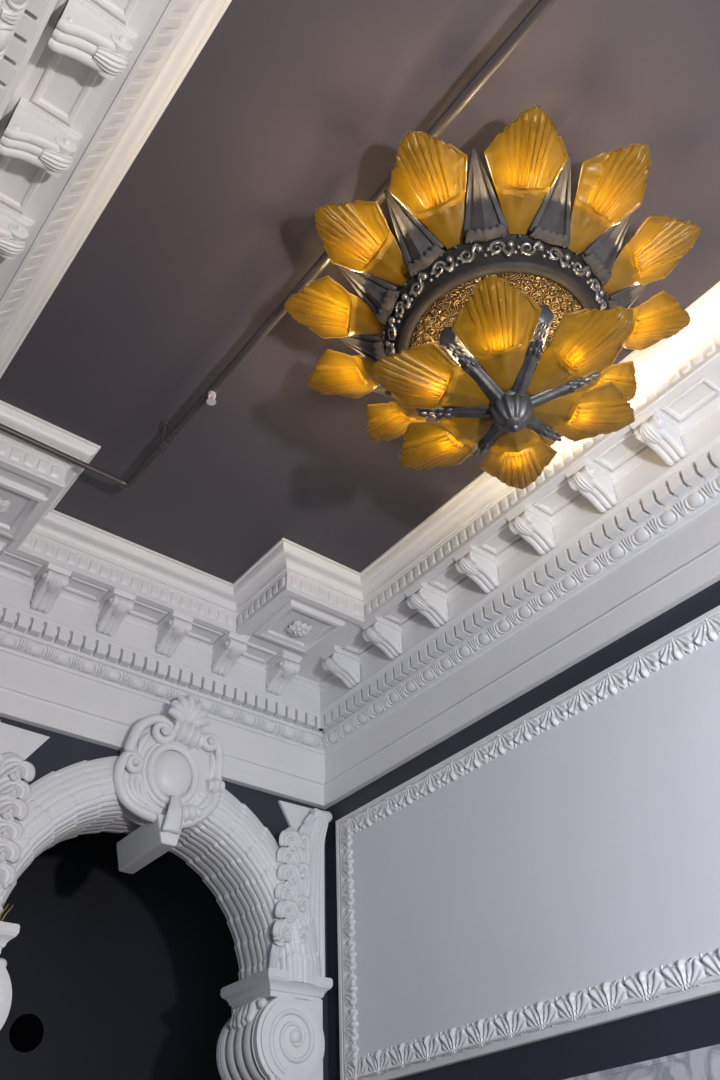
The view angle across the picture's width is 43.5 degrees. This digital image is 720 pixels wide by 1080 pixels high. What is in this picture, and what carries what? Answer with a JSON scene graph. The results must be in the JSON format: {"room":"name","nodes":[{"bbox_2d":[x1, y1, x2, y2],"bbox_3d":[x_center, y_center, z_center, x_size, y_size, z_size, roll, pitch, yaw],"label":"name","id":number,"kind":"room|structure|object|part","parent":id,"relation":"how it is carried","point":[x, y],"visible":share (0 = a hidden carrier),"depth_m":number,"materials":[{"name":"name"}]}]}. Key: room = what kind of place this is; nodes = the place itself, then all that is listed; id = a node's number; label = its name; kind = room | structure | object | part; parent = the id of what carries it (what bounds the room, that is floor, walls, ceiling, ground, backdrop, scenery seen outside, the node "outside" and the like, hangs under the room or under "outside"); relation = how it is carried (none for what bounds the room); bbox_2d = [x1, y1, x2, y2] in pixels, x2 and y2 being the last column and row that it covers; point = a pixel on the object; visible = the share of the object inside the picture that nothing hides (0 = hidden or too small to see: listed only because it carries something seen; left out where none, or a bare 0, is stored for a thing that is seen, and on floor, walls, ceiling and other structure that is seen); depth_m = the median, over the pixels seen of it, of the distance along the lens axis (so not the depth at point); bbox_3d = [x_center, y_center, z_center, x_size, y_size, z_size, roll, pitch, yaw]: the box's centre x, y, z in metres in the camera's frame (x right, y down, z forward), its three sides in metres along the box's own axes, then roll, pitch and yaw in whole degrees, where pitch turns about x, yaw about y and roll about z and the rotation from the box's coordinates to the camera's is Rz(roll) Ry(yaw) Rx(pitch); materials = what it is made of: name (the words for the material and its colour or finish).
{"room":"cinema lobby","nodes":[
{"label":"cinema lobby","id":0,"kind":"room"},
{"bbox_2d":[0,832,238,1079],"bbox_3d":[-1.730,3.652,5.803,4.740,5.200,1.830,26,-48,-29],"label":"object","id":1,"kind":"structure","parent":0,"point":[124,975],"depth_m":7.20,"materials":[{"name":"paint"}]},
{"bbox_2d":[9,1014,43,1051],"bbox_3d":[-2.412,3.569,6.530,0.248,0.248,0.020,26,-48,-29],"label":"disc","id":2,"kind":"object","parent":1,"relation":"attached to","point":[26,1032],"visible":1,"depth_m":6.52,"materials":[{"name":"black"}]},
{"bbox_2d":[0,717,327,1079],"bbox_3d":[-1.813,2.575,4.829,4.240,5.600,0.336,26,-48,-29],"label":"wall","id":3,"kind":"structure","parent":0,"point":[60,751],"depth_m":5.74,"materials":[{"name":"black paint"}]},
{"bbox_2d":[0,722,49,759],"bbox_3d":[-2.106,1.380,5.287,0.470,0.638,0.032,26,-48,-29],"label":"plate","id":4,"kind":"object","parent":3,"relation":"attached to","point":[22,742],"visible":0.75,"depth_m":5.45,"materials":[{"name":"white paint"}]},
{"bbox_2d":[113,694,224,833],"bbox_3d":[-1.238,1.459,5.900,0.783,1.005,0.285,26,-48,-29],"label":"cartouche","id":5,"kind":"object","parent":3,"relation":"attached to","point":[173,758],"visible":1,"depth_m":5.83,"materials":[{"name":"white paint"}]},
{"bbox_3d":[-1.180,1.705,5.609,0.125,0.250,0.130,26,-48,-29],"label":"stem","id":6,"kind":"part","parent":5,"relation":"part of","materials":[{"name":"white paint"}]},
{"bbox_2d":[278,800,311,831],"bbox_3d":[-0.435,2.178,6.336,0.355,0.650,0.032,26,-48,-29],"label":"plate","id":7,"kind":"object","parent":3,"relation":"attached to","point":[295,815],"visible":0.29,"depth_m":6.46,"materials":[{"name":"white paint"}]},
{"bbox_2d":[0,0,719,583],"bbox_3d":[0.657,-1.899,4.112,4.640,0.150,8.834,26,-48,-29],"label":"ceiling","id":8,"kind":"structure","parent":0,"point":[288,110],"depth_m":4.39,"materials":[{"name":"grey paint"}]},
{"bbox_2d":[0,0,556,488],"bbox_3d":[0.234,-2.557,3.003,1.751,0.242,7.368,26,-48,-29],"label":"pipe","id":9,"kind":"object","parent":8,"relation":"hanging from","point":[539,10],"visible":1,"depth_m":4.59,"materials":[{"name":"silver metal"}]},
{"bbox_3d":[-1.154,-0.630,5.304,0.060,0.132,0.060,26,-48,-29],"label":"hanger rod","id":10,"kind":"part","parent":9,"relation":"part of","materials":[{"name":"grey metal"}]},
{"bbox_2d":[284,105,700,488],"bbox_3d":[0.663,-0.905,4.314,2.031,1.112,2.031,26,-48,-29],"label":"chandelier","id":11,"kind":"object","parent":8,"relation":"hanging from","point":[490,337],"visible":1,"depth_m":4.03,"materials":[{"name":"orange glass"}]},
{"bbox_3d":[-0.116,-1.101,4.373,0.481,0.178,0.332,-17,-42,16],"label":"lamp shade","id":12,"kind":"part","parent":11,"relation":"part of","materials":[{"name":"orange glass"}]},
{"bbox_3d":[-0.053,-0.847,4.678,0.332,0.178,0.481,25,-47,-29],"label":"lamp shade","id":13,"kind":"part","parent":11,"relation":"part of","materials":[{"name":"orange glass"}]},
{"bbox_3d":[0.028,-1.346,4.089,0.481,0.178,0.332,3,-40,-7],"label":"lamp shade","id":14,"kind":"part","parent":11,"relation":"part of","materials":[{"name":"orange glass"}]},
{"bbox_3d":[0.200,-0.653,4.923,0.332,0.178,0.481,3,-40,-7],"label":"lamp shade","id":15,"kind":"part","parent":11,"relation":"part of","materials":[{"name":"orange glass"}]},
{"bbox_3d":[0.340,-1.517,3.903,0.481,0.178,0.332,25,-47,-29],"label":"lamp shade","id":16,"kind":"part","parent":11,"relation":"part of","materials":[{"name":"orange glass"}]},
{"bbox_3d":[0.305,-0.678,4.016,0.513,0.099,0.346,30,-50,-33],"label":"lamp shade","id":17,"kind":"part","parent":11,"relation":"part of","materials":[{"name":"orange glass"}]},
{"bbox_3d":[0.419,-0.448,4.296,0.513,0.099,0.346,-13,-41,12],"label":"lamp shade","id":18,"kind":"part","parent":11,"relation":"part of","materials":[{"name":"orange glass"}]},
{"bbox_3d":[0.663,-0.913,4.321,0.854,0.050,0.854,26,-48,-29],"label":"gilt dish","id":19,"kind":"part","parent":11,"relation":"part of","materials":[{"name":"gold metal"}]},
{"bbox_3d":[0.562,-0.865,3.808,0.346,0.099,0.513,7,-41,-11],"label":"lamp shade","id":20,"kind":"part","parent":11,"relation":"part of","materials":[{"name":"orange glass"}]},
{"bbox_3d":[0.742,-0.396,4.375,0.346,0.099,0.513,-30,-47,29],"label":"lamp shade","id":21,"kind":"part","parent":11,"relation":"part of","materials":[{"name":"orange glass"}]},
{"bbox_3d":[0.737,-1.568,3.864,0.332,0.178,0.481,-17,-42,16],"label":"lamp shade","id":22,"kind":"part","parent":11,"relation":"part of","materials":[{"name":"orange glass"}]},
{"bbox_3d":[0.972,-0.621,5.002,0.481,0.178,0.332,25,-47,-29],"label":"lamp shade","id":23,"kind":"part","parent":11,"relation":"part of","materials":[{"name":"orange glass"}]},
{"bbox_3d":[0.932,-0.822,3.879,0.513,0.099,0.346,-13,-41,12],"label":"lamp shade","id":24,"kind":"part","parent":11,"relation":"part of","materials":[{"name":"orange glass"}]},
{"bbox_3d":[1.046,-0.592,4.159,0.513,0.099,0.346,30,-50,-33],"label":"lamp shade","id":25,"kind":"part","parent":11,"relation":"part of","materials":[{"name":"orange glass"}]},
{"bbox_3d":[1.284,-0.793,4.816,0.481,0.178,0.332,3,-40,-7],"label":"lamp shade","id":26,"kind":"part","parent":11,"relation":"part of","materials":[{"name":"orange glass"}]},
{"bbox_3d":[1.112,-1.486,3.982,0.332,0.178,0.481,3,-40,-7],"label":"lamp shade","id":27,"kind":"part","parent":11,"relation":"part of","materials":[{"name":"orange glass"}]},
{"bbox_3d":[1.364,-1.292,4.227,0.332,0.178,0.481,25,-47,-29],"label":"lamp shade","id":28,"kind":"part","parent":11,"relation":"part of","materials":[{"name":"orange glass"}]},
{"bbox_3d":[1.427,-1.038,4.532,0.481,0.178,0.332,-17,-42,16],"label":"lamp shade","id":29,"kind":"part","parent":11,"relation":"part of","materials":[{"name":"orange glass"}]},
{"bbox_2d":[325,580,719,1079],"bbox_3d":[2.515,1.021,3.217,0.200,5.600,8.534,26,-48,-29],"label":"wall","id":30,"kind":"structure","parent":0,"point":[694,1024],"depth_m":4.74,"materials":[{"name":"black paint"}]},
{"bbox_2d":[0,476,47,539],"bbox_3d":[-2.174,-0.201,5.348,0.470,0.071,0.470,26,-48,-29],"label":"rosette","id":31,"kind":"object","parent":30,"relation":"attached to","point":[36,500],"visible":1,"depth_m":5.37,"materials":[{"name":"white paint"}]},
{"bbox_2d":[253,600,344,653],"bbox_3d":[-0.436,0.646,6.450,0.470,0.071,0.470,26,-48,-29],"label":"rosette","id":32,"kind":"object","parent":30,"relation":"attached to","point":[297,629],"visible":1,"depth_m":6.43,"materials":[{"name":"white paint"}]},
{"bbox_2d":[0,0,719,808],"bbox_3d":[0.795,-1.333,3.498,4.000,0.917,8.534,26,-48,-29],"label":"entablature","id":33,"kind":"object","parent":30,"relation":"attached to","point":[606,575],"visible":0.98,"depth_m":5.83,"materials":[{"name":"white paint"}]},
{"bbox_2d":[0,541,5,551],"bbox_3d":[-2.364,0.139,5.618,0.179,0.220,0.275,26,-48,-29],"label":"bracket","id":34,"kind":"object","parent":33,"relation":"attached to","point":[2,545],"visible":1,"depth_m":5.64,"materials":[{"name":"white paint"}]},
{"bbox_2d":[0,203,34,259],"bbox_3d":[-1.590,-1.327,3.916,0.275,0.220,0.179,26,-48,-29],"label":"bracket","id":35,"kind":"object","parent":33,"relation":"attached to","point":[15,228],"visible":1,"depth_m":3.93,"materials":[{"name":"white paint"}]},
{"bbox_2d":[0,97,82,176],"bbox_3d":[-1.290,-1.581,3.631,0.275,0.220,0.179,26,-48,-29],"label":"bracket","id":36,"kind":"object","parent":33,"relation":"attached to","point":[31,135],"visible":1,"depth_m":3.60,"materials":[{"name":"white paint"}]},
{"bbox_2d":[30,562,72,613],"bbox_3d":[-2.006,0.311,5.842,0.179,0.220,0.275,26,-48,-29],"label":"bracket","id":37,"kind":"object","parent":33,"relation":"attached to","point":[51,579],"visible":1,"depth_m":5.82,"materials":[{"name":"white paint"}]},
{"bbox_2d":[47,0,138,80],"bbox_3d":[-0.990,-1.834,3.347,0.275,0.220,0.179,26,-48,-29],"label":"bracket","id":38,"kind":"object","parent":33,"relation":"attached to","point":[85,33],"visible":1,"depth_m":3.32,"materials":[{"name":"white paint"}]},
{"bbox_2d":[96,587,136,636],"bbox_3d":[-1.645,0.484,6.068,0.179,0.220,0.275,26,-48,-29],"label":"bracket","id":39,"kind":"object","parent":33,"relation":"attached to","point":[115,605],"visible":1,"depth_m":6.04,"materials":[{"name":"white paint"}]},
{"bbox_2d":[156,610,194,656],"bbox_3d":[-1.297,0.652,6.286,0.179,0.220,0.275,26,-48,-29],"label":"bracket","id":40,"kind":"object","parent":33,"relation":"attached to","point":[175,625],"visible":1,"depth_m":6.26,"materials":[{"name":"white paint"}]},
{"bbox_2d":[211,631,249,676],"bbox_3d":[-0.942,0.822,6.508,0.179,0.220,0.275,26,-48,-29],"label":"bracket","id":41,"kind":"object","parent":33,"relation":"attached to","point":[230,646],"visible":1,"depth_m":6.48,"materials":[{"name":"white paint"}]},
{"bbox_2d":[265,650,301,694],"bbox_3d":[-0.575,0.999,6.737,0.179,0.220,0.275,26,-48,-29],"label":"bracket","id":42,"kind":"object","parent":33,"relation":"attached to","point":[280,669],"visible":1,"depth_m":6.71,"materials":[{"name":"white paint"}]},
{"bbox_2d":[320,645,360,687],"bbox_3d":[-0.142,0.950,6.704,0.275,0.220,0.179,26,-48,-29],"label":"bracket","id":43,"kind":"object","parent":33,"relation":"attached to","point":[343,663],"visible":1,"depth_m":6.68,"materials":[{"name":"white paint"}]},
{"bbox_2d":[360,615,402,658],"bbox_3d":[0.157,0.697,6.419,0.275,0.220,0.179,26,-48,-29],"label":"bracket","id":44,"kind":"object","parent":33,"relation":"attached to","point":[385,633],"visible":1,"depth_m":6.39,"materials":[{"name":"white paint"}]},
{"bbox_2d":[405,582,448,627],"bbox_3d":[0.457,0.444,6.134,0.275,0.220,0.179,26,-48,-29],"label":"bracket","id":45,"kind":"object","parent":33,"relation":"attached to","point":[427,599],"visible":1,"depth_m":6.11,"materials":[{"name":"white paint"}]},
{"bbox_2d":[452,544,499,592],"bbox_3d":[0.757,0.191,5.850,0.275,0.220,0.179,26,-48,-29],"label":"bracket","id":46,"kind":"object","parent":33,"relation":"attached to","point":[475,562],"visible":1,"depth_m":5.83,"materials":[{"name":"white paint"}]},
{"bbox_2d":[505,503,555,554],"bbox_3d":[1.056,-0.062,5.565,0.275,0.220,0.179,26,-48,-29],"label":"bracket","id":47,"kind":"object","parent":33,"relation":"attached to","point":[532,524],"visible":1,"depth_m":5.54,"materials":[{"name":"white paint"}]},
{"bbox_2d":[564,457,617,512],"bbox_3d":[1.356,-0.315,5.281,0.275,0.220,0.179,26,-48,-29],"label":"bracket","id":48,"kind":"object","parent":33,"relation":"attached to","point":[592,480],"visible":1,"depth_m":5.25,"materials":[{"name":"white paint"}]},
{"bbox_2d":[629,407,686,465],"bbox_3d":[1.655,-0.568,4.996,0.275,0.220,0.179,26,-48,-29],"label":"bracket","id":49,"kind":"object","parent":33,"relation":"attached to","point":[660,432],"visible":1,"depth_m":4.97,"materials":[{"name":"white paint"}]},
{"bbox_2d":[0,0,719,682],"bbox_3d":[0.758,-1.799,3.874,4.040,0.318,8.534,26,-48,-29],"label":"crown molding","id":50,"kind":"structure","parent":30,"relation":"attached to","point":[678,374],"depth_m":5.25,"materials":[{"name":"white paint"}]},
{"bbox_2d":[336,605,719,1079],"bbox_3d":[1.671,1.135,4.226,0.048,1.690,5.882,26,-48,-29],"label":"wall panel","id":51,"kind":"object","parent":30,"relation":"attached to","point":[557,873],"visible":1,"depth_m":4.86,"materials":[{"name":"paint"}]},
{"bbox_2d":[564,1044,719,1079],"bbox_3d":[2.481,2.157,2.161,0.034,2.206,8.524,26,-48,-29],"label":"marble slab","id":52,"kind":"object","parent":30,"relation":"attached to","point":[702,1063],"depth_m":3.87,"materials":[{"name":"white stone"}]},
{"bbox_3d":[0.761,3.257,1.311,5.940,0.150,10.800,26,-48,-29],"label":"floor","id":53,"kind":"structure","parent":0,"visible":0},
{"bbox_2d":[0,921,19,1029],"bbox_3d":[-2.096,3.323,3.825,0.543,3.185,0.564,26,-48,-29],"label":"vase","id":54,"kind":"object","parent":53,"relation":"on","point":[8,931],"visible":1,"depth_m":4.64,"materials":[{"name":"white ceramic"}]},
{"bbox_2d":[0,903,12,920],"bbox_3d":[-1.897,1.988,4.800,0.087,0.105,0.009,26,-48,-29],"label":"stem","id":55,"kind":"object","parent":54,"relation":"on","point":[3,903],"visible":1,"depth_m":4.81,"materials":[{"name":"plant"}]},
{"bbox_2d":[0,752,34,892],"bbox_3d":[-2.104,1.532,5.043,0.444,1.136,0.282,26,-48,-29],"label":"spandrel acanthus","id":56,"kind":"object","parent":54,"relation":"on","point":[13,768],"visible":1,"depth_m":5.05,"materials":[{"name":"white paint"}]},
{"bbox_2d":[216,968,332,1079],"bbox_3d":[-0.505,4.087,4.821,0.543,3.185,0.564,26,-48,-29],"label":"column capital","id":57,"kind":"object","parent":53,"relation":"on","point":[274,1029],"visible":1,"depth_m":5.50,"materials":[{"name":"white paint"}]},
{"bbox_2d":[0,756,320,985],"bbox_3d":[-1.336,2.027,5.667,2.469,1.234,0.575,26,-48,-29],"label":"arch surround","id":58,"kind":"object","parent":57,"relation":"on","point":[233,853],"visible":0.77,"depth_m":5.81,"materials":[{"name":"white paint"}]},
{"bbox_2d":[268,808,331,976],"bbox_3d":[-0.431,2.346,6.101,0.253,1.136,0.526,-31,-48,30],"label":"spandrel acanthus","id":59,"kind":"object","parent":57,"relation":"on","point":[301,853],"visible":0.86,"depth_m":6.06,"materials":[{"name":"white paint"}]}
]}

